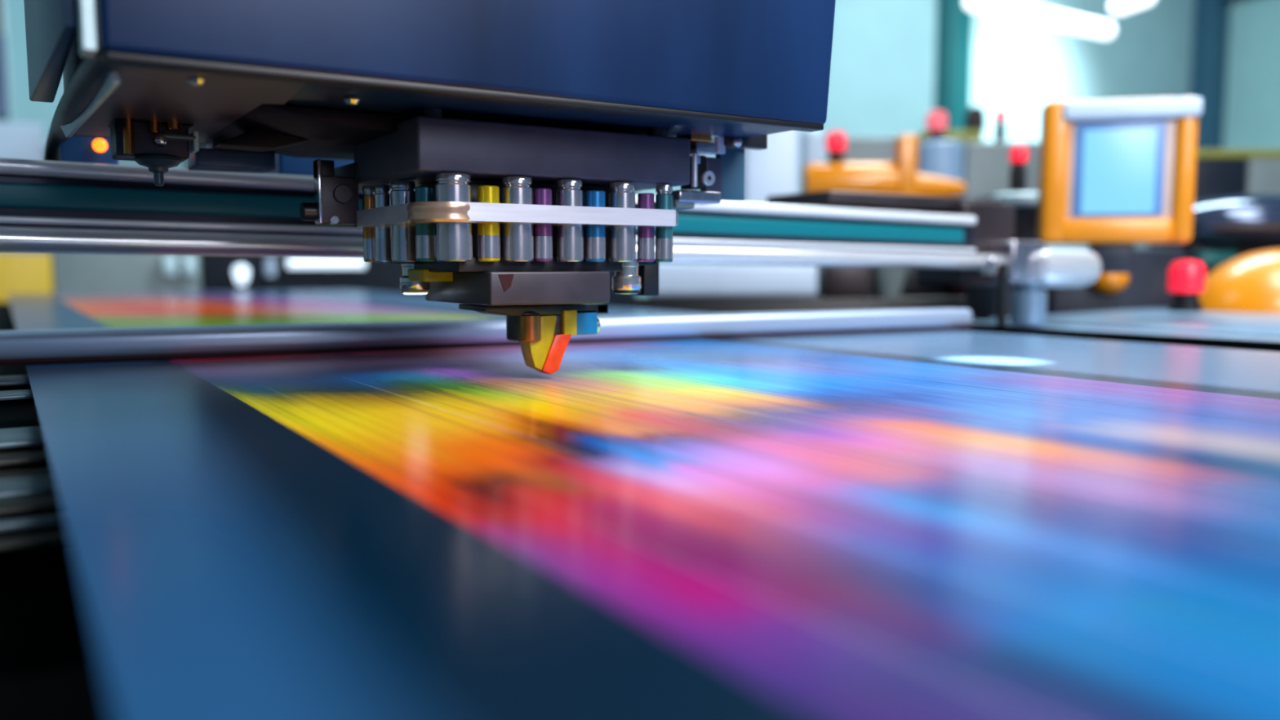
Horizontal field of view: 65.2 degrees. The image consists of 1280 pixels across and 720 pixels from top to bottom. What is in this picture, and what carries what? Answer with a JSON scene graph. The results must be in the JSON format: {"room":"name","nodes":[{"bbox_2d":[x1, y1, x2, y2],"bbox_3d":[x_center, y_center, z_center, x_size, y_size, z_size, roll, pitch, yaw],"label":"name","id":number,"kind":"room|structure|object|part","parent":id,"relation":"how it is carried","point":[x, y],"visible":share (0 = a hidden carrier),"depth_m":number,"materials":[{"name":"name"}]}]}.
{"room":"print shop","nodes":[
{"label":"print shop","id":0,"kind":"room"},
{"bbox_2d":[44,0,1195,295],"bbox_3d":[-0.847,-3.607,11.745,27.500,7.100,0.200,-3,6,-32],"label":"wall","id":1,"kind":"structure","parent":0,"point":[882,77],"depth_m":15.74,"materials":[{"name":"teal paint"}]},
{"bbox_2d":[0,0,63,148],"bbox_3d":[-5.316,-3.576,8.721,0.544,3.400,0.080,-3,6,-32],"label":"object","id":2,"kind":"structure","parent":1,"relation":"in","point":[21,108],"depth_m":8.74,"materials":[{"name":"blue"}]},
{"bbox_2d":[934,0,973,130],"bbox_3d":[4.681,-3.907,14.957,0.477,7.100,0.300,-3,6,-32],"label":"pillar","id":3,"kind":"structure","parent":1,"relation":"attached to","point":[954,27],"depth_m":14.77,"materials":[{"name":"paint"}]},
{"bbox_2d":[1190,0,1230,149],"bbox_3d":[10.530,-4.248,18.610,0.500,7.100,0.400,-3,6,-32],"label":"pillar","id":4,"kind":"structure","parent":1,"relation":"attached to","point":[1211,17],"depth_m":18.34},
{"bbox_2d":[1222,0,1279,149],"bbox_3d":[14.883,-3.674,12.457,0.200,7.100,15.500,-3,6,-32],"label":"wall","id":5,"kind":"structure","parent":0,"point":[1252,93],"depth_m":18.10,"materials":[{"name":"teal paint"}]},
{"bbox_3d":[3.233,-6.629,4.845,27.700,0.200,15.700,-3,6,-32],"label":"ceiling","id":6,"kind":"structure","parent":0,"visible":0},
{"bbox_2d":[964,0,1115,39],"bbox_3d":[3.481,-4.864,8.443,1.977,3.984,0.150,-3,6,-32],"label":"ceiling light","id":7,"kind":"object","parent":6,"relation":"hanging from","point":[1013,10],"visible":1,"depth_m":8.54,"materials":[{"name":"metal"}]},
{"bbox_2d":[1109,0,1155,15],"bbox_3d":[3.920,-4.772,7.779,0.338,4.043,0.152,2,6,25],"label":"ceiling light","id":8,"kind":"object","parent":6,"relation":"hanging from","point":[1117,7],"visible":1,"depth_m":7.93,"materials":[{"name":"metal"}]},
{"bbox_3d":[3.318,0.585,5.572,27.500,0.100,15.700,-3,6,-32],"label":"floor","id":9,"kind":"structure","parent":0,"visible":0},
{"bbox_2d":[0,0,8,115],"bbox_3d":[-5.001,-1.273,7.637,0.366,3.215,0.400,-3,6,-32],"label":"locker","id":10,"kind":"object","parent":9,"relation":"on","point":[4,104],"visible":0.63,"depth_m":7.48,"materials":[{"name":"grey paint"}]},
{"bbox_2d":[0,120,49,253],"bbox_3d":[-4.568,-0.637,7.140,0.604,2.041,0.600,-3,6,-32],"label":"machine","id":11,"kind":"object","parent":9,"relation":"on","point":[19,140],"visible":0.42,"depth_m":6.90,"materials":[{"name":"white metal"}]},
{"bbox_2d":[0,114,9,121],"bbox_3d":[-4.597,-1.660,6.907,0.408,0.042,0.400,-3,6,-32],"label":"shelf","id":12,"kind":"object","parent":11,"relation":"on","point":[2,117],"visible":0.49,"depth_m":6.83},
{"bbox_2d":[0,253,53,302],"bbox_3d":[-4.028,-0.106,6.344,0.544,1.131,0.400,-3,6,-32],"label":"machine","id":13,"kind":"object","parent":9,"relation":"on","point":[20,273],"visible":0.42,"depth_m":6.20,"materials":[{"name":"metal"}]},
{"bbox_2d":[0,302,115,719],"bbox_3d":[-1.461,0.324,2.996,3.110,0.899,6.550,-3,6,-32],"label":"frame","id":14,"kind":"object","parent":9,"relation":"on","point":[51,668],"visible":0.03,"depth_m":0.88,"materials":[{"name":"metal"}]},
{"bbox_2d":[7,289,1279,719],"bbox_3d":[-0.948,-0.155,3.279,1.875,0.001,6.450,-3,6,-32],"label":"printed sheet","id":15,"kind":"object","parent":14,"relation":"on","point":[930,525],"visible":0.89,"depth_m":0.60,"materials":[{"name":"multicoloured paper"}]},
{"bbox_2d":[0,307,973,364],"bbox_3d":[-0.323,-0.050,1.885,2.470,0.050,0.080,-3,6,-26],"label":"bar","id":16,"kind":"object","parent":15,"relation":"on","point":[17,347],"visible":1,"depth_m":1.79,"materials":[{"name":"metal"}]},
{"bbox_2d":[764,308,1279,351],"bbox_3d":[1.720,0.004,2.649,1.912,0.200,2.600,-3,6,-32],"label":"side table","id":17,"kind":"object","parent":14,"relation":"attached to","point":[1260,331],"visible":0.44,"depth_m":2.51,"materials":[{"name":"grey metal"}]},
{"bbox_2d":[0,135,1101,325],"bbox_3d":[-0.275,-0.219,1.968,3.463,0.370,0.406,-3,6,-32],"label":"gantry","id":18,"kind":"object","parent":17,"relation":"on","point":[85,202],"visible":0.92,"depth_m":1.74,"materials":[{"name":"metal"}]},
{"bbox_2d":[199,146,279,174],"bbox_3d":[-0.691,-0.314,1.708,0.134,0.084,0.060,-3,6,-32],"label":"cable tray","id":19,"kind":"object","parent":18,"relation":"on","point":[277,171],"depth_m":1.71,"materials":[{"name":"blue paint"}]},
{"bbox_3d":[-0.567,-0.332,1.768,0.140,0.098,0.030,-3,6,-32],"label":"panel","id":20,"kind":"part","parent":18,"relation":"part of","materials":[{"name":"metal"}]},
{"bbox_2d":[23,0,835,374],"bbox_3d":[-0.292,-0.342,1.371,0.924,0.714,0.681,-3,6,-32],"label":"carriage","id":21,"kind":"object","parent":18,"relation":"attached to","point":[524,134],"visible":1,"depth_m":1.21,"materials":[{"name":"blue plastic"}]},
{"bbox_2d":[43,52,121,161],"bbox_3d":[-0.734,-0.275,1.287,0.040,0.123,0.930,-4,6,-33],"label":"hose","id":22,"kind":"object","parent":21,"relation":"attached to","point":[91,73],"visible":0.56,"depth_m":1.04,"materials":[{"name":"black plastic"}]},
{"bbox_3d":[-0.490,-0.452,0.872,0.012,0.362,0.038,-3,6,-32],"label":"corner trim","id":23,"kind":"part","parent":21,"relation":"part of","materials":[{"name":"silver metal"}]},
{"bbox_3d":[-0.617,-0.282,1.114,0.014,0.021,0.451,-4,6,-35],"label":"edge trim","id":24,"kind":"part","parent":21,"relation":"part of","materials":[{"name":"black plastic"}]},
{"bbox_3d":[-0.637,-0.285,1.299,0.085,0.049,0.070,-3,6,-32],"label":"feed motor","id":25,"kind":"part","parent":21,"relation":"part of","materials":[{"name":"grey paint"}]},
{"bbox_3d":[-0.608,-0.278,1.267,0.017,0.017,0.017,-3,6,-32],"label":"motor knob","id":26,"kind":"part","parent":21,"relation":"part of","materials":[{"name":"metal"}]},
{"bbox_3d":[-0.541,-0.298,1.202,0.230,0.004,0.580,-3,6,-32],"label":"tray plate","id":27,"kind":"part","parent":21,"relation":"part of","materials":[{"name":"brown metal"}]},
{"bbox_3d":[-0.584,-0.284,1.307,0.006,0.026,0.052,-3,6,-32],"label":"shaft plate","id":28,"kind":"part","parent":21,"relation":"part of","materials":[{"name":"silver metal"}]},
{"bbox_3d":[-0.460,-0.314,1.332,0.195,0.072,0.060,-3,6,-32],"label":"belly arm","id":29,"kind":"part","parent":21,"relation":"part of","materials":[{"name":"metal"}]},
{"bbox_3d":[-0.276,-0.308,1.438,0.587,0.020,0.360,-3,6,-32],"label":"belly plate","id":30,"kind":"part","parent":21,"relation":"part of","materials":[{"name":"metal"}]},
{"bbox_2d":[400,263,430,293],"bbox_3d":[-0.307,-0.114,1.365,0.040,0.047,0.040,-3,6,-32],"label":"nozzle","id":31,"kind":"object","parent":21,"relation":"attached to","point":[408,285],"depth_m":1.35,"materials":[{"name":"silver plastic"}]},
{"bbox_3d":[-0.170,-0.190,1.347,0.352,0.022,0.265,-3,6,-32],"label":"clamp plate","id":32,"kind":"part","parent":21,"relation":"part of","materials":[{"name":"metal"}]},
{"bbox_3d":[-0.137,-0.024,1.345,0.041,0.073,0.030,-3,6,-32],"label":"nozzle blade","id":33,"kind":"part","parent":21,"relation":"part of","materials":[{"name":"yellow plastic"}]},
{"bbox_3d":[-0.117,-0.009,1.352,0.045,0.055,0.026,-3,6,-32],"label":"nozzle blade","id":34,"kind":"part","parent":21,"relation":"part of","materials":[{"name":"orange plastic"}]},
{"bbox_3d":[-0.070,-0.241,1.630,0.032,0.011,0.500,-3,6,-32],"label":"slide arm","id":35,"kind":"part","parent":21,"relation":"part of"},
{"bbox_2d":[700,156,721,199],"bbox_3d":[0.103,-0.262,1.445,0.029,0.061,0.016,-3,6,-32],"label":"bracket","id":36,"kind":"object","parent":21,"relation":"in","point":[710,167],"depth_m":1.43,"materials":[{"name":"plastic"}]},
{"bbox_3d":[0.132,-0.272,1.466,0.046,0.075,0.012,-3,6,-32],"label":"bracket plate","id":37,"kind":"part","parent":21,"relation":"part of","materials":[{"name":"blue metal"}]},
{"bbox_3d":[0.150,-0.323,1.464,0.078,0.025,0.022,-3,6,-32],"label":"bracket arm","id":38,"kind":"part","parent":21,"relation":"part of","materials":[{"name":"metal"}]},
{"bbox_3d":[-0.427,-0.304,1.785,3.020,0.060,0.075,-3,6,-32],"label":"rail","id":39,"kind":"part","parent":18,"relation":"part of","materials":[{"name":"metal"}]},
{"bbox_3d":[-0.417,-0.226,1.776,3.020,0.048,0.034,-3,6,-32],"label":"rail","id":40,"kind":"part","parent":18,"relation":"part of","materials":[{"name":"metal"}]},
{"bbox_3d":[-0.331,-0.202,1.830,3.220,0.079,0.039,-3,6,-32],"label":"guide rod","id":41,"kind":"part","parent":18,"relation":"part of","materials":[{"name":"silver metal"}]},
{"bbox_3d":[0.931,-0.169,2.569,0.024,0.158,0.024,-3,6,-32],"label":"post","id":42,"kind":"part","parent":18,"relation":"part of","materials":[{"name":"black plastic"}]},
{"bbox_2d":[1009,280,1048,324],"bbox_3d":[1.016,-0.150,2.613,0.092,0.114,0.092,-3,6,-32],"label":"post","id":43,"kind":"object","parent":18,"relation":"on","point":[1028,302],"depth_m":2.58,"materials":[{"name":"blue metal"}]},
{"bbox_3d":[1.147,-0.251,2.724,0.252,0.108,0.108,-3,6,-32],"label":"tension knob","id":44,"kind":"part","parent":18,"relation":"part of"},
{"bbox_2d":[1036,96,1202,273],"bbox_3d":[1.435,-0.520,3.016,0.427,0.518,0.115,1,5,14],"label":"terminal","id":45,"kind":"object","parent":17,"relation":"on","point":[1116,175],"visible":0.95,"depth_m":2.98,"materials":[{"name":"orange plastic"}]},
{"bbox_3d":[1.361,-0.015,2.120,0.235,0.056,1.700,-3,6,-32],"label":"rail","id":46,"kind":"part","parent":17,"relation":"part of","materials":[{"name":"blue metal"}]},
{"bbox_2d":[1167,259,1205,311],"bbox_3d":[1.613,-0.220,2.953,0.098,0.153,0.098,-3,6,-32],"label":"lamp","id":47,"kind":"object","parent":17,"relation":"on","point":[1186,279],"visible":1,"depth_m":2.92,"materials":[{"name":"red plastic"}]},
{"bbox_2d":[49,253,200,293],"bbox_3d":[-3.416,-0.158,6.695,0.854,1.171,0.460,-3,6,-32],"label":"machine","id":48,"kind":"object","parent":9,"relation":"on","point":[71,273],"visible":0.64,"depth_m":6.50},
{"bbox_2d":[185,143,635,308],"bbox_3d":[-1.601,-1.043,7.810,3.473,2.725,0.600,-3,6,-32],"label":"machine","id":49,"kind":"object","parent":9,"relation":"on","point":[217,273],"visible":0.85,"depth_m":7.09,"materials":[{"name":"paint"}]},
{"bbox_3d":[-2.725,-0.583,6.836,0.100,0.140,0.100,-3,6,-32],"label":"lit bulb","id":50,"kind":"part","parent":49,"relation":"part of","materials":[{"name":"white glass"}]},
{"bbox_2d":[633,295,965,313],"bbox_3d":[0.656,0.207,4.088,1.365,0.928,0.300,0,5,0],"label":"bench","id":51,"kind":"object","parent":9,"relation":"on","point":[815,303],"visible":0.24,"depth_m":3.90,"materials":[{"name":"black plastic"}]},
{"bbox_2d":[651,130,817,297],"bbox_3d":[0.366,-0.603,4.000,0.669,0.701,0.212,0,5,0],"label":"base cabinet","id":52,"kind":"object","parent":51,"relation":"on","point":[772,171],"visible":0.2,"depth_m":3.92,"materials":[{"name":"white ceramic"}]},
{"bbox_2d":[816,266,873,297],"bbox_3d":[0.821,-0.330,4.020,0.199,0.153,0.200,0,5,0],"label":"base cabinet","id":53,"kind":"object","parent":51,"relation":"on","point":[832,282],"visible":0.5,"depth_m":3.92,"materials":[{"name":"grey metal"}]},
{"bbox_2d":[872,266,965,297],"bbox_3d":[1.136,-0.324,4.019,0.448,0.144,0.262,0,5,0],"label":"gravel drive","id":54,"kind":"object","parent":51,"relation":"on","point":[888,282],"visible":0.44,"depth_m":3.96,"materials":[{"name":"black plastic"}]},
{"bbox_2d":[800,130,823,295],"bbox_3d":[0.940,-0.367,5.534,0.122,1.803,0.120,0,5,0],"label":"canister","id":55,"kind":"object","parent":9,"relation":"on","point":[811,143],"visible":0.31,"depth_m":5.41,"materials":[{"name":"white plastic"}]},
{"bbox_2d":[843,136,895,162],"bbox_3d":[1.282,-0.385,5.865,0.310,1.776,0.400,0,5,0],"label":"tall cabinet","id":56,"kind":"object","parent":9,"relation":"on","point":[858,148],"visible":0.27,"depth_m":5.59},
{"bbox_2d":[917,140,964,197],"bbox_3d":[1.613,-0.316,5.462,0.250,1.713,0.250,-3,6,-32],"label":"drum","id":57,"kind":"object","parent":9,"relation":"on","point":[940,158],"visible":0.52,"depth_m":5.28,"materials":[{"name":"blue plastic"}]},
{"bbox_2d":[925,110,946,141],"bbox_3d":[1.602,-1.260,5.403,0.108,0.173,0.108,-3,6,-32],"label":"lamp","id":58,"kind":"object","parent":57,"relation":"on","point":[936,121],"visible":0.9,"depth_m":5.36,"materials":[{"name":"red plastic"}]},
{"bbox_2d":[915,130,982,142],"bbox_3d":[1.911,-0.478,6.331,0.366,1.876,0.300,0,5,0],"label":"tall cabinet","id":59,"kind":"object","parent":9,"relation":"on","point":[963,136],"visible":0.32,"depth_m":6.10,"materials":[{"name":"yellow paint"}]},
{"bbox_2d":[964,106,986,131],"bbox_3d":[2.075,-1.496,6.193,0.130,0.150,0.130,-3,6,-32],"label":"canister","id":60,"kind":"object","parent":59,"relation":"on","point":[975,116],"visible":0.84,"depth_m":6.14,"materials":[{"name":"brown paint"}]},
{"bbox_2d":[962,141,1039,198],"bbox_3d":[1.998,-0.356,5.765,0.418,1.737,0.400,0,5,0],"label":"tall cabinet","id":61,"kind":"object","parent":9,"relation":"on","point":[987,166],"visible":0.2,"depth_m":5.50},
{"bbox_2d":[994,109,1007,141],"bbox_3d":[2.020,-1.314,5.605,0.067,0.179,0.067,-3,6,-32],"label":"lamp","id":62,"kind":"object","parent":61,"relation":"on","point":[1000,115],"visible":0.9,"depth_m":5.58,"materials":[{"name":"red plastic"}]},
{"bbox_2d":[964,191,1042,320],"bbox_3d":[1.312,0.065,3.594,0.200,1.303,0.393,0,5,0],"label":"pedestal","id":63,"kind":"object","parent":9,"relation":"on","point":[981,300],"visible":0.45,"depth_m":3.44,"materials":[{"name":"paint"}]},
{"bbox_2d":[1008,145,1027,192],"bbox_3d":[1.344,-0.677,3.555,0.062,0.170,0.062,-3,6,-32],"label":"lamp","id":64,"kind":"object","parent":63,"relation":"on","point":[1018,157],"visible":0.89,"depth_m":3.53,"materials":[{"name":"red plastic"}]},
{"bbox_2d":[1042,248,1186,315],"bbox_3d":[1.724,0.146,3.722,0.487,1.117,0.337,0,5,0],"label":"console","id":65,"kind":"object","parent":9,"relation":"on","point":[1146,286],"visible":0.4,"depth_m":3.60,"materials":[{"name":"paint"}]},
{"bbox_2d":[1147,158,1247,248],"bbox_3d":[2.895,-0.236,5.262,0.290,1.592,0.400,0,5,0],"label":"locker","id":66,"kind":"object","parent":9,"relation":"on","point":[1214,177],"visible":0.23,"depth_m":5.00,"materials":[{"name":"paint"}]},
{"bbox_2d":[1152,194,1279,313],"bbox_3d":[2.418,0.043,3.711,1.010,1.325,0.970,0,5,1],"label":"machine","id":67,"kind":"object","parent":9,"relation":"on","point":[1236,238],"visible":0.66,"depth_m":3.66,"materials":[{"name":"paint"}]},
{"bbox_2d":[1188,194,1279,250],"bbox_3d":[2.362,-0.526,3.830,0.699,0.214,0.400,0,5,3],"label":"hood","id":68,"kind":"object","parent":67,"relation":"attached to","point":[1246,222],"depth_m":3.70,"materials":[{"name":"black plastic"}]},
{"bbox_2d":[1245,158,1279,194],"bbox_3d":[3.257,-0.236,5.262,0.420,1.592,0.400,0,5,0],"label":"locker","id":69,"kind":"object","parent":9,"relation":"on","point":[1263,175],"visible":0.17,"depth_m":5.00,"materials":[{"name":"grey metal"}]},
{"bbox_2d":[1195,149,1279,159],"bbox_3d":[3.103,-1.051,5.199,0.727,0.041,0.400,0,5,0],"label":"shelf","id":70,"kind":"object","parent":69,"relation":"on","point":[1201,153],"visible":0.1,"depth_m":5.00,"materials":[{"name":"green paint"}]},
{"bbox_3d":[1.253,-0.057,4.788,0.866,1.323,0.794,-3,6,-32],"label":"machine housing","id":71,"kind":"object","parent":9,"relation":"on","visible":0},
{"bbox_2d":[801,134,966,196],"bbox_3d":[1.139,-0.868,4.644,0.756,0.330,0.207,0,5,1],"label":"machine part","id":72,"kind":"object","parent":71,"relation":"on","point":[900,175],"visible":0.71,"depth_m":4.56,"materials":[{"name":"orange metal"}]},
{"bbox_2d":[825,131,846,162],"bbox_3d":[0.911,-0.991,4.652,0.093,0.146,0.093,-3,6,-32],"label":"lamp","id":73,"kind":"object","parent":72,"relation":"on","point":[836,141],"visible":0.93,"depth_m":4.62,"materials":[{"name":"red plastic"}]},
{"bbox_3d":[1.220,-0.864,4.604,0.090,0.330,0.130,0,5,0],"label":"post","id":74,"kind":"part","parent":72,"relation":"part of","materials":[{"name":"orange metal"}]}
]}

